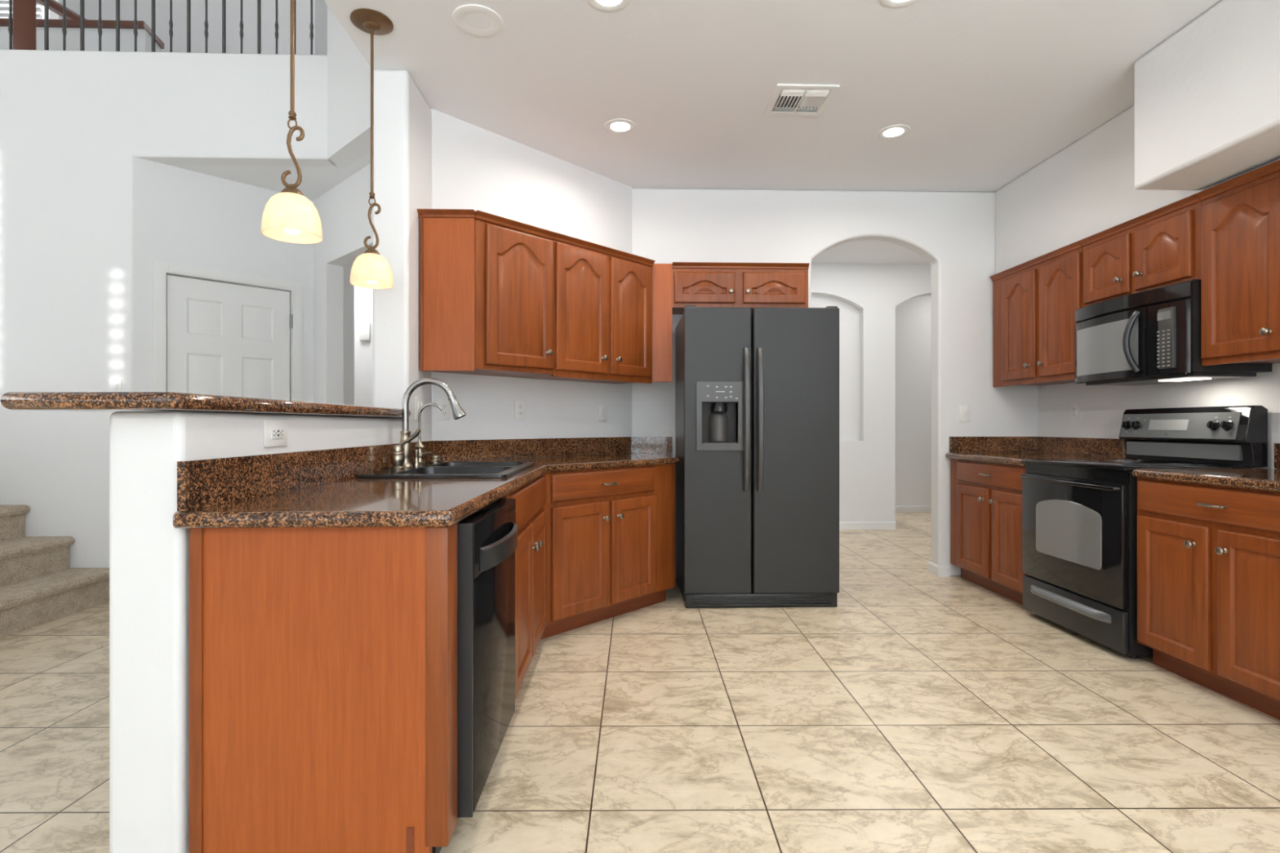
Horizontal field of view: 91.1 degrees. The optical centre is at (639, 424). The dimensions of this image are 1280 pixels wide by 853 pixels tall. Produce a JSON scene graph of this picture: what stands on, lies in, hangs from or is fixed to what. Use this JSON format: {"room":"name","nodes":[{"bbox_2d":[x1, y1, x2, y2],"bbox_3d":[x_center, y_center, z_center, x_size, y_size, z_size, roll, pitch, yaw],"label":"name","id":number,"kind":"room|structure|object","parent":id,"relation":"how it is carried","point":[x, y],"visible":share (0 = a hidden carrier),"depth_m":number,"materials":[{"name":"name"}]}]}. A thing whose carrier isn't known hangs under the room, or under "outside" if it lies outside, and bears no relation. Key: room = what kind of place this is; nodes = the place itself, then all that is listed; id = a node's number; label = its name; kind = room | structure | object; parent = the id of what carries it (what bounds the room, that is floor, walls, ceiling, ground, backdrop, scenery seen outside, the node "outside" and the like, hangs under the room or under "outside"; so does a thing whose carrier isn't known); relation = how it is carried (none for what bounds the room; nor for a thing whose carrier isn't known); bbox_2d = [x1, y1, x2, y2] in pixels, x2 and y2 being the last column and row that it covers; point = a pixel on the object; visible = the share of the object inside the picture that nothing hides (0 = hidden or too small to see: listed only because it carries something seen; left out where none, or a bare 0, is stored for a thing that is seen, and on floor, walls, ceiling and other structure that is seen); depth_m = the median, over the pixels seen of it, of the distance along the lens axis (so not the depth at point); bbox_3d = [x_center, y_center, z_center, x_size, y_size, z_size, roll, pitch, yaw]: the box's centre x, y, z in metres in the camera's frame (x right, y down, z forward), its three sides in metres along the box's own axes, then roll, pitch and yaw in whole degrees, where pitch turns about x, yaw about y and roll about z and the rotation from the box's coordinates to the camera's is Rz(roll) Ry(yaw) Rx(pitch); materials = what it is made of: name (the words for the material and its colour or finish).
{"room":"kitchen","nodes":[
{"label":"kitchen","id":0,"kind":"room"},
{"bbox_2d":[48,0,58,19],"bbox_3d":[-6.182,-3.455,5.967,1.200,2.650,0.100,0,0,-2],"label":"wall","id":1,"kind":"structure","parent":0,"point":[52,15],"depth_m":5.98,"materials":[{"name":"white paint"}]},
{"bbox_2d":[0,0,44,18],"bbox_3d":[-6.339,-3.788,5.862,1.480,1.415,0.060,0,0,-2],"label":"window","id":2,"kind":"structure","parent":1,"relation":"in","point":[4,4],"depth_m":5.86,"materials":[{"name":"white"}]},
{"bbox_2d":[35,0,86,19],"bbox_3d":[-5.016,-3.595,5.452,1.545,0.948,0.078,0,0,-2],"label":"stair handrail","id":3,"kind":"object","parent":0,"point":[54,6],"visible":0.31,"depth_m":5.42,"materials":[{"name":"brown"}]},
{"bbox_2d":[0,26,160,52],"bbox_3d":[-5.501,-2.605,4.962,3.300,0.950,0.250,0,0,-2],"label":"wall","id":4,"kind":"structure","parent":0,"point":[55,34],"depth_m":4.87,"materials":[{"name":"white paint"}]},
{"bbox_2d":[0,17,164,48],"bbox_3d":[-5.496,-3.103,4.952,3.310,0.045,0.290,0,0,-2],"label":"cap","id":5,"kind":"object","parent":4,"relation":"on","point":[55,23],"visible":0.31,"depth_m":4.85,"materials":[{"name":"brown"}]},
{"bbox_2d":[0,48,336,568],"bbox_3d":[-4.618,-0.645,4.073,5.212,3.530,0.140,0,0,-2],"label":"wall","id":6,"kind":"structure","parent":0,"point":[73,123],"depth_m":4.04,"materials":[{"name":"white paint"}]},
{"bbox_2d":[12,0,35,49],"bbox_3d":[-4.010,-2.910,4.092,0.106,1.000,0.106,0,0,43],"label":"newel post","id":7,"kind":"object","parent":6,"relation":"on","point":[24,11],"visible":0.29,"depth_m":4.06,"materials":[{"name":"brown wood"}]},
{"bbox_2d":[109,379,121,391],"bbox_3d":[-3.373,-0.230,4.035,0.075,0.118,0.012,0,0,-2],"label":"light switch","id":8,"kind":"object","parent":6,"relation":"attached to","point":[115,385],"visible":0.77,"depth_m":4.03,"materials":[{"name":"white plastic"}]},
{"bbox_2d":[8,0,313,54],"bbox_3d":[-3.675,-2.870,4.102,3.300,0.920,0.064,0,0,-2],"label":"balustrade","id":9,"kind":"object","parent":6,"relation":"on","point":[46,2],"visible":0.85,"depth_m":4.11,"materials":[{"name":"grey metal"}]},
{"bbox_2d":[132,156,313,402],"bbox_3d":[-2.934,-0.305,4.483,0.120,2.850,1.095,0,0,43],"label":"wall","id":10,"kind":"structure","parent":6,"relation":"in","point":[180,215],"depth_m":4.30,"materials":[{"name":"white paint"}]},
{"bbox_2d":[153,259,302,401],"bbox_3d":[-2.893,0.020,4.459,0.068,2.200,0.905,0,0,43],"label":"door","id":11,"kind":"structure","parent":10,"relation":"attached to","point":[211,338],"depth_m":4.42,"materials":[{"name":"white wood"}]},
{"bbox_2d":[58,0,315,54],"bbox_3d":[-4.234,-4.830,2.574,5.890,0.100,12.800,0,0,-2],"label":"wall","id":12,"kind":"structure","parent":0,"point":[162,7],"depth_m":7.41,"materials":[{"name":"white paint"}]},
{"bbox_2d":[109,411,401,852],"bbox_3d":[-1.206,0.543,2.270,0.175,1.153,1.550,0,0,-2],"label":"wall","id":13,"kind":"structure","parent":0,"point":[149,557],"depth_m":1.50,"materials":[{"name":"white paint"}]},
{"bbox_2d":[0,391,411,417],"bbox_3d":[-1.291,-0.056,2.227,0.423,0.041,1.620,0,0,-2],"label":"bar","id":14,"kind":"object","parent":13,"relation":"on","point":[93,402],"visible":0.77,"depth_m":1.48,"materials":[{"name":"brown stone"}]},
{"bbox_2d":[263,419,288,447],"bbox_3d":[-1.103,0.025,1.908,0.010,0.082,0.125,0,0,-2],"label":"wall outlet","id":15,"kind":"object","parent":13,"relation":"attached to","point":[275,431],"visible":1,"depth_m":1.90,"materials":[{"name":"white plastic"}]},
{"bbox_2d":[271,427,284,439],"bbox_3d":[-1.101,0.025,1.908,0.004,0.033,0.068,0,0,-2],"label":"receptacle","id":16,"kind":"object","parent":15,"relation":"attached to","point":[276,433],"depth_m":1.90,"materials":[{"name":"white plastic"}]},
{"bbox_2d":[177,440,431,511],"bbox_3d":[-1.112,0.145,2.454,0.020,0.118,1.943,0,0,-2],"label":"backsplash","id":17,"kind":"structure","parent":13,"relation":"attached to","point":[206,482],"depth_m":1.84,"materials":[{"name":"brown stone"}]},
{"bbox_2d":[315,0,327,54],"bbox_3d":[-2.293,-3.455,6.234,1.790,2.650,0.100,0,0,-2],"label":"wall","id":18,"kind":"structure","parent":0,"point":[321,6],"depth_m":6.16,"materials":[{"name":"white paint"}]},
{"bbox_2d":[313,163,372,404],"bbox_3d":[-1.875,-0.305,4.320,1.646,2.850,0.120,0,0,43],"label":"wall","id":19,"kind":"structure","parent":0,"point":[342,210],"depth_m":4.68,"materials":[{"name":"white paint"}]},
{"bbox_2d":[342,262,354,404],"bbox_3d":[-2.322,-0.305,4.904,0.100,2.850,0.304,0,0,-11],"label":"wall","id":20,"kind":"structure","parent":0,"point":[348,289],"depth_m":4.88,"materials":[{"name":"white paint"}]},
{"bbox_2d":[327,5,370,167],"bbox_3d":[-1.653,-3.255,3.826,1.097,3.050,0.145,0,0,43],"label":"wall","id":21,"kind":"structure","parent":0,"point":[348,73],"depth_m":3.91,"materials":[{"name":"white paint"}]},
{"bbox_2d":[354,285,372,406],"bbox_3d":[-1.837,-0.305,6.198,2.900,2.850,0.100,0,0,-2],"label":"wall","id":22,"kind":"structure","parent":0,"point":[362,296],"depth_m":6.12,"materials":[{"name":"white paint"}]},
{"bbox_2d":[359,321,370,340],"bbox_3d":[-2.674,-0.910,6.106,0.100,0.180,0.030,0,0,-2],"label":"wall sconce","id":23,"kind":"object","parent":22,"relation":"attached to","point":[364,327],"visible":1,"depth_m":6.09,"materials":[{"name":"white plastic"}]},
{"bbox_2d":[372,69,431,442],"bbox_3d":[-1.222,-0.305,3.315,0.175,2.850,0.540,0,0,-2],"label":"wall column","id":24,"kind":"structure","parent":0,"point":[402,117],"depth_m":3.05,"materials":[{"name":"white paint"}]},
{"bbox_2d":[415,395,423,420],"bbox_3d":[-1.126,-0.085,3.218,0.012,0.120,0.125,0,0,-2],"label":"light switch","id":25,"kind":"object","parent":24,"relation":"attached to","point":[419,400],"visible":0.76,"depth_m":3.19,"materials":[{"name":"white plastic"}]},
{"bbox_2d":[430,108,631,462],"bbox_3d":[-0.647,-0.305,4.072,0.170,2.850,1.718,0,0,44],"label":"wall","id":26,"kind":"structure","parent":0,"point":[475,167],"depth_m":3.88,"materials":[{"name":"white paint"}]},
{"bbox_2d":[437,399,449,420],"bbox_3d":[-1.087,-0.085,3.481,0.009,0.118,0.075,0,0,43],"label":"wall outlet","id":27,"kind":"object","parent":26,"relation":"attached to","point":[444,415],"visible":0.95,"depth_m":3.48,"materials":[{"name":"white plastic"}]},
{"bbox_2d":[441,403,446,408],"bbox_3d":[-1.085,-0.105,3.479,0.003,0.033,0.033,0,0,43],"label":"receptacle","id":28,"kind":"object","parent":27,"relation":"attached to","point":[443,405],"depth_m":3.48,"materials":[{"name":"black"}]},
{"bbox_2d":[441,410,446,416],"bbox_3d":[-1.085,-0.065,3.479,0.003,0.033,0.033,0,0,43],"label":"receptacle","id":29,"kind":"object","parent":27,"relation":"attached to","point":[443,412],"depth_m":3.48,"materials":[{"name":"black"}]},
{"bbox_2d":[417,208,555,377],"bbox_3d":[-0.860,-0.687,3.432,0.414,0.818,0.733,0,0,43],"label":"upper cabinet","id":30,"kind":"object","parent":26,"relation":"attached to","point":[486,279],"visible":1,"depth_m":3.26,"materials":[{"name":"brown wood"}]},
{"bbox_2d":[514,400,525,419],"bbox_3d":[-0.733,-0.092,3.847,0.009,0.118,0.082,0,0,43],"label":"wall outlet","id":31,"kind":"object","parent":26,"relation":"attached to","point":[519,405],"visible":1,"depth_m":3.84,"materials":[{"name":"white plastic"}]},
{"bbox_2d":[431,436,631,462],"bbox_3d":[-0.600,0.145,3.983,0.018,0.118,1.551,0,0,43],"label":"backsplash","id":32,"kind":"structure","parent":26,"relation":"attached to","point":[449,451],"depth_m":3.86,"materials":[{"name":"brown stone"}]},
{"bbox_2d":[517,232,655,383],"bbox_3d":[-0.316,-0.687,4.004,0.407,0.818,0.842,0,0,43],"label":"upper cabinet","id":33,"kind":"object","parent":26,"relation":"attached to","point":[602,295],"visible":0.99,"depth_m":3.84,"materials":[{"name":"brown wood"}]},
{"bbox_2d":[598,404,606,421],"bbox_3d":[-0.257,-0.085,4.340,0.012,0.118,0.078,0,0,43],"label":"light switch","id":34,"kind":"object","parent":26,"relation":"attached to","point":[602,407],"visible":1,"depth_m":4.33,"materials":[{"name":"white plastic"}]},
{"bbox_2d":[0,511,1279,852],"bbox_3d":[-1.082,1.170,2.719,12.400,0.100,12.900,0,0,-2],"label":"floor","id":35,"kind":"structure","parent":0,"point":[922,711],"depth_m":2.23,"materials":[{"name":"tile"}]},
{"bbox_2d":[0,504,109,638],"bbox_3d":[-4.153,0.511,3.043,1.680,1.218,1.932,0,0,-2],"label":"carpeted staircase","id":36,"kind":"structure","parent":35,"relation":"on","point":[38,584],"depth_m":3.72,"materials":[{"name":"beige carpet"}]},
{"bbox_2d":[189,523,457,852],"bbox_3d":[-0.770,0.683,1.551,0.614,0.874,0.091,0,0,-1],"label":"end panel","id":37,"kind":"object","parent":35,"relation":"on","point":[323,662],"visible":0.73,"depth_m":1.51,"materials":[{"name":"brown wood"}]},
{"bbox_2d":[431,498,517,852],"bbox_3d":[-0.713,0.686,1.907,0.652,0.868,0.604,0,0,-1],"label":"dishwasher","id":38,"kind":"object","parent":35,"relation":"on","point":[487,538],"visible":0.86,"depth_m":1.73,"materials":[{"name":"grey metal"}]},
{"bbox_2d":[500,474,546,699],"bbox_3d":[-0.742,0.683,2.697,0.631,0.874,0.970,0,0,-1],"label":"base cabinet","id":39,"kind":"object","parent":35,"relation":"on","point":[531,551],"visible":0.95,"depth_m":2.63,"materials":[{"name":"brown wood"}]},
{"bbox_2d":[540,463,675,639],"bbox_3d":[-0.335,0.683,3.757,0.657,0.874,1.045,0,0,43],"label":"base cabinet","id":40,"kind":"object","parent":35,"relation":"on","point":[611,532],"visible":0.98,"depth_m":3.51,"materials":[{"name":"brown wood"}]},
{"bbox_2d":[173,436,680,528],"bbox_3d":[-0.431,0.166,3.021,1.430,0.159,3.069,0,0,-2],"label":"countertop","id":41,"kind":"structure","parent":40,"relation":"on","point":[315,488],"depth_m":1.90,"materials":[{"name":"brown stone"}]},
{"bbox_2d":[391,377,466,469],"bbox_3d":[-0.935,-0.010,2.787,0.306,0.404,0.134,0,0,-2],"label":"faucet","id":42,"kind":"object","parent":41,"relation":"on","point":[402,453],"visible":1,"depth_m":2.81,"materials":[{"name":"silver metal"}]},
{"bbox_2d":[413,403,443,464],"bbox_3d":[-1.033,0.042,3.070,0.140,0.300,0.051,0,0,-2],"label":"water tap","id":43,"kind":"object","parent":41,"relation":"on","point":[420,446],"visible":0.85,"depth_m":3.06,"materials":[{"name":"silver metal"}]},
{"bbox_2d":[356,455,535,478],"bbox_3d":[-0.818,0.273,2.842,0.575,0.234,0.870,0,0,-2],"label":"sink","id":44,"kind":"object","parent":41,"relation":"in","point":[443,469],"depth_m":2.87,"materials":[{"name":"black"}]},
{"bbox_2d":[413,449,419,466],"bbox_3d":[-1.043,0.154,2.930,0.032,0.076,0.032,0,0,-2],"label":"soap dispenser","id":45,"kind":"object","parent":44,"relation":"on","point":[415,452],"visible":1,"depth_m":2.92,"materials":[{"name":"silver metal"}]},
{"bbox_2d":[675,305,839,608],"bbox_3d":[0.736,0.194,4.145,0.952,1.852,0.758,0,0,-2],"label":"refrigerator","id":46,"kind":"object","parent":35,"relation":"on","point":[757,392],"visible":1,"depth_m":3.83,"materials":[{"name":"grey metal"}]},
{"bbox_2d":[950,458,1026,604],"bbox_3d":[2.592,0.683,4.180,0.707,0.874,0.890,0,0,-2],"label":"base cabinet","id":47,"kind":"object","parent":35,"relation":"on","point":[986,497],"visible":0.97,"depth_m":4.13,"materials":[{"name":"brown wood"}]},
{"bbox_2d":[945,436,1133,466],"bbox_3d":[2.611,0.166,4.189,0.701,0.159,0.914,0,0,-2],"label":"countertop","id":48,"kind":"structure","parent":47,"relation":"on","point":[966,448],"depth_m":4.39,"materials":[{"name":"brown stone"}]},
{"bbox_2d":[1019,405,1267,658],"bbox_3d":[2.597,0.513,3.348,0.747,1.213,0.758,0,0,-2],"label":"electric range","id":49,"kind":"object","parent":35,"relation":"on","point":[1079,516],"visible":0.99,"depth_m":3.22,"materials":[{"name":"grey metal"}]},
{"bbox_2d":[1022,458,1253,471],"bbox_3d":[2.586,0.210,3.348,0.630,0.017,0.758,0,0,-2],"label":"cooktop","id":50,"kind":"object","parent":49,"relation":"in","point":[1079,464],"depth_m":3.26,"materials":[{"name":"black glass"}]},
{"bbox_2d":[1137,477,1279,719],"bbox_3d":[2.643,0.683,2.475,0.707,0.874,0.960,0,0,-2],"label":"base cabinet","id":51,"kind":"object","parent":35,"relation":"on","point":[1208,556],"visible":1,"depth_m":2.57,"materials":[{"name":"brown wood"}]},
{"bbox_2d":[1132,443,1279,492],"bbox_3d":[2.663,0.166,2.469,0.701,0.159,0.975,0,0,-2],"label":"countertop","id":52,"kind":"structure","parent":51,"relation":"on","point":[1263,479],"depth_m":2.63,"materials":[{"name":"brown stone"}]},
{"bbox_2d":[133,0,1221,264],"bbox_3d":[-1.082,-1.930,2.719,12.200,0.400,12.700,0,0,-2],"label":"ceiling","id":53,"kind":"structure","parent":0,"point":[987,91],"depth_m":3.18,"materials":[{"name":"white paint"}]},
{"bbox_2d":[261,0,322,244],"bbox_3d":[-1.105,-1.165,1.998,0.172,1.130,0.172,0,0,-2],"label":"pendant lamp","id":54,"kind":"object","parent":53,"relation":"hanging from","point":[289,215],"visible":1,"depth_m":1.99,"materials":[{"name":"beige glass"}]},
{"bbox_2d":[350,8,393,288],"bbox_3d":[-1.148,-1.165,2.692,0.172,1.130,0.172,0,0,-2],"label":"pendant lamp","id":55,"kind":"object","parent":53,"relation":"hanging from","point":[370,269],"visible":1,"depth_m":2.67,"materials":[{"name":"beige glass"}]},
{"bbox_2d":[452,4,502,36],"bbox_3d":[-0.693,-1.726,2.686,0.210,0.009,0.210,0,0,-2],"label":"speaker","id":56,"kind":"object","parent":53,"relation":"attached to","point":[475,20],"visible":1,"depth_m":2.68},
{"bbox_2d":[586,0,631,11],"bbox_3d":[-0.126,-1.726,2.532,0.186,0.007,0.186,0,0,-2],"label":"recessed light","id":57,"kind":"object","parent":53,"relation":"in","point":[602,5],"visible":1,"depth_m":2.58,"materials":[{"name":"white"}]},
{"bbox_2d":[604,118,635,133],"bbox_3d":[-0.114,-1.726,3.638,0.186,0.007,0.186,0,0,-2],"label":"recessed light","id":58,"kind":"object","parent":53,"relation":"in","point":[617,126],"visible":1,"depth_m":3.63,"materials":[{"name":"white"}]},
{"bbox_2d":[764,84,839,115],"bbox_3d":[0.852,-1.723,3.342,0.320,0.015,0.310,0,0,-2],"label":"ceiling vent","id":59,"kind":"object","parent":53,"relation":"in","point":[787,100],"visible":1,"depth_m":3.33,"materials":[{"name":"white metal"}]},
{"bbox_2d":[876,124,911,139],"bbox_3d":[1.496,-1.726,3.708,0.186,0.007,0.186,0,0,-2],"label":"recessed light","id":60,"kind":"object","parent":53,"relation":"in","point":[893,131],"visible":1,"depth_m":3.70,"materials":[{"name":"white"}]},
{"bbox_2d":[880,0,919,8],"bbox_3d":[1.055,-1.726,2.508,0.186,0.007,0.186,0,0,-2],"label":"recessed light","id":61,"kind":"object","parent":53,"relation":"in","point":[889,3],"visible":1,"depth_m":2.57,"materials":[{"name":"white"}]},
{"bbox_2d":[631,187,1037,577],"bbox_3d":[1.485,-0.305,4.682,3.190,2.850,0.130,0,0,-2],"label":"wall","id":62,"kind":"structure","parent":0,"point":[954,232],"depth_m":4.63,"materials":[{"name":"white paint"}]},
{"bbox_2d":[631,436,671,453],"bbox_3d":[0.086,0.145,4.563,0.295,0.118,0.018,0,0,-2],"label":"backsplash","id":63,"kind":"structure","parent":62,"relation":"attached to","point":[639,444],"depth_m":4.55,"materials":[{"name":"brown stone"}]},
{"bbox_2d":[671,262,809,314],"bbox_3d":[0.676,-0.943,4.391,0.925,0.299,0.392,0,0,-2],"label":"upper cabinet","id":64,"kind":"object","parent":62,"relation":"attached to","point":[700,284],"visible":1,"depth_m":4.24,"materials":[{"name":"brown wood"}]},
{"bbox_2d":[652,263,671,382],"bbox_3d":[0.148,-0.689,4.242,0.138,0.798,0.016,0,0,-2],"label":"filler panel","id":65,"kind":"object","parent":64,"relation":"attached to","point":[661,273],"visible":0.86,"depth_m":4.24,"materials":[{"name":"brown wood"}]},
{"bbox_2d":[928,561,939,577],"bbox_3d":[2.198,1.079,4.698,0.014,0.082,0.150,0,0,-2],"label":"baseboard","id":66,"kind":"structure","parent":62,"relation":"attached to","point":[932,567],"depth_m":4.69,"materials":[{"name":"white"}]},
{"bbox_2d":[937,565,950,577],"bbox_3d":[2.240,1.079,4.632,0.095,0.082,0.014,0,0,-2],"label":"baseboard","id":67,"kind":"structure","parent":62,"relation":"attached to","point":[944,571],"depth_m":4.63,"materials":[{"name":"white wood"}]},
{"bbox_2d":[960,405,970,421],"bbox_3d":[2.402,-0.085,4.638,0.078,0.118,0.012,0,0,-2],"label":"light switch","id":68,"kind":"object","parent":62,"relation":"attached to","point":[965,411],"visible":1,"depth_m":4.64,"materials":[{"name":"white plastic"}]},
{"bbox_2d":[949,436,1036,453],"bbox_3d":[2.615,0.145,4.638,0.665,0.118,0.018,0,0,-2],"label":"backsplash","id":69,"kind":"structure","parent":62,"relation":"attached to","point":[957,444],"depth_m":4.63,"materials":[{"name":"brown stone"}]},
{"bbox_2d":[811,263,931,521],"bbox_3d":[2.646,-0.305,6.842,4.500,2.850,0.180,0,0,-2],"label":"wall","id":70,"kind":"structure","parent":0,"point":[867,296],"depth_m":6.75,"materials":[{"name":"white paint"}]},
{"bbox_2d":[839,521,895,529],"bbox_3d":[1.572,1.079,6.713,2.346,0.082,0.014,0,0,-2],"label":"baseboard","id":71,"kind":"structure","parent":70,"relation":"attached to","point":[842,525],"depth_m":6.73,"materials":[{"name":"white"}]},
{"bbox_2d":[895,295,931,505],"bbox_3d":[2.608,-0.305,8.112,4.500,2.850,0.100,0,0,-2],"label":"wall","id":72,"kind":"structure","parent":0,"point":[913,315],"depth_m":8.09,"materials":[{"name":"white paint"}]},
{"bbox_2d":[895,505,931,511],"bbox_3d":[3.259,1.079,8.074,3.000,0.082,0.014,0,0,-2],"label":"baseboard","id":73,"kind":"structure","parent":72,"relation":"attached to","point":[898,508],"depth_m":8.07,"materials":[{"name":"white wood"}]},
{"bbox_2d":[995,105,1279,274],"bbox_3d":[2.910,-1.413,0.572,0.324,0.633,8.169,0,0,-2],"label":"wall","id":74,"kind":"structure","parent":0,"point":[1086,188],"depth_m":3.82,"materials":[{"name":"white paint"}]},
{"bbox_2d":[1037,363,1279,468],"bbox_3d":[3.139,-0.305,0.579,0.130,2.850,8.170,0,0,-2],"label":"wall","id":75,"kind":"structure","parent":0,"point":[1102,408],"depth_m":3.75,"materials":[{"name":"white paint"}]},
{"bbox_2d":[989,240,1083,386],"bbox_3d":[2.760,-0.685,4.181,0.402,0.814,0.897,0,0,-2],"label":"upper cabinet","id":76,"kind":"object","parent":75,"relation":"attached to","point":[1036,300],"visible":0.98,"depth_m":4.12,"materials":[{"name":"brown wood"}]},
{"bbox_2d":[1070,403,1079,421],"bbox_3d":[2.958,-0.087,4.276,0.009,0.118,0.078,0,0,-2],"label":"wall outlet","id":77,"kind":"object","parent":75,"relation":"attached to","point":[1074,407],"visible":1,"depth_m":4.27,"materials":[{"name":"white plastic"}]},
{"bbox_2d":[1036,436,1125,458],"bbox_3d":[2.952,0.145,4.198,0.018,0.118,0.875,0,0,-2],"label":"backsplash","id":78,"kind":"structure","parent":75,"relation":"attached to","point":[1101,447],"depth_m":4.18,"materials":[{"name":"brown stone"}]},
{"bbox_2d":[1078,193,1201,306],"bbox_3d":[2.785,-0.887,3.350,0.402,0.409,0.760,0,0,-2],"label":"upper cabinet","id":79,"kind":"object","parent":75,"relation":"attached to","point":[1160,247],"visible":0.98,"depth_m":3.27,"materials":[{"name":"brown wood"}]},
{"bbox_2d":[1075,279,1271,385],"bbox_3d":[2.735,-0.458,3.349,0.503,0.461,0.756,0,0,-2],"label":"microwave","id":80,"kind":"object","parent":79,"relation":"attached to","point":[1152,336],"visible":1,"depth_m":3.18,"materials":[{"name":"grey metal"}]},
{"bbox_2d":[1195,160,1279,365],"bbox_3d":[2.808,-0.685,2.567,0.402,0.814,0.800,0,0,-2],"label":"upper cabinet","id":81,"kind":"object","parent":75,"relation":"attached to","point":[1240,215],"visible":1,"depth_m":2.76,"materials":[{"name":"brown wood"}]},
{"bbox_2d":[1274,443,1279,468],"bbox_3d":[3.004,0.145,2.472,0.018,0.118,0.962,0,0,-2],"label":"backsplash","id":82,"kind":"structure","parent":75,"relation":"attached to","point":[1277,446],"depth_m":2.94,"materials":[{"name":"brown stone"}]},
{"bbox_2d":[1133,0,1279,190],"bbox_3d":[2.571,-1.423,0.938,0.331,0.615,4.120,0,0,-2],"label":"soffit","id":83,"kind":"structure","parent":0,"point":[1206,98],"depth_m":2.62,"materials":[{"name":"white paint"}]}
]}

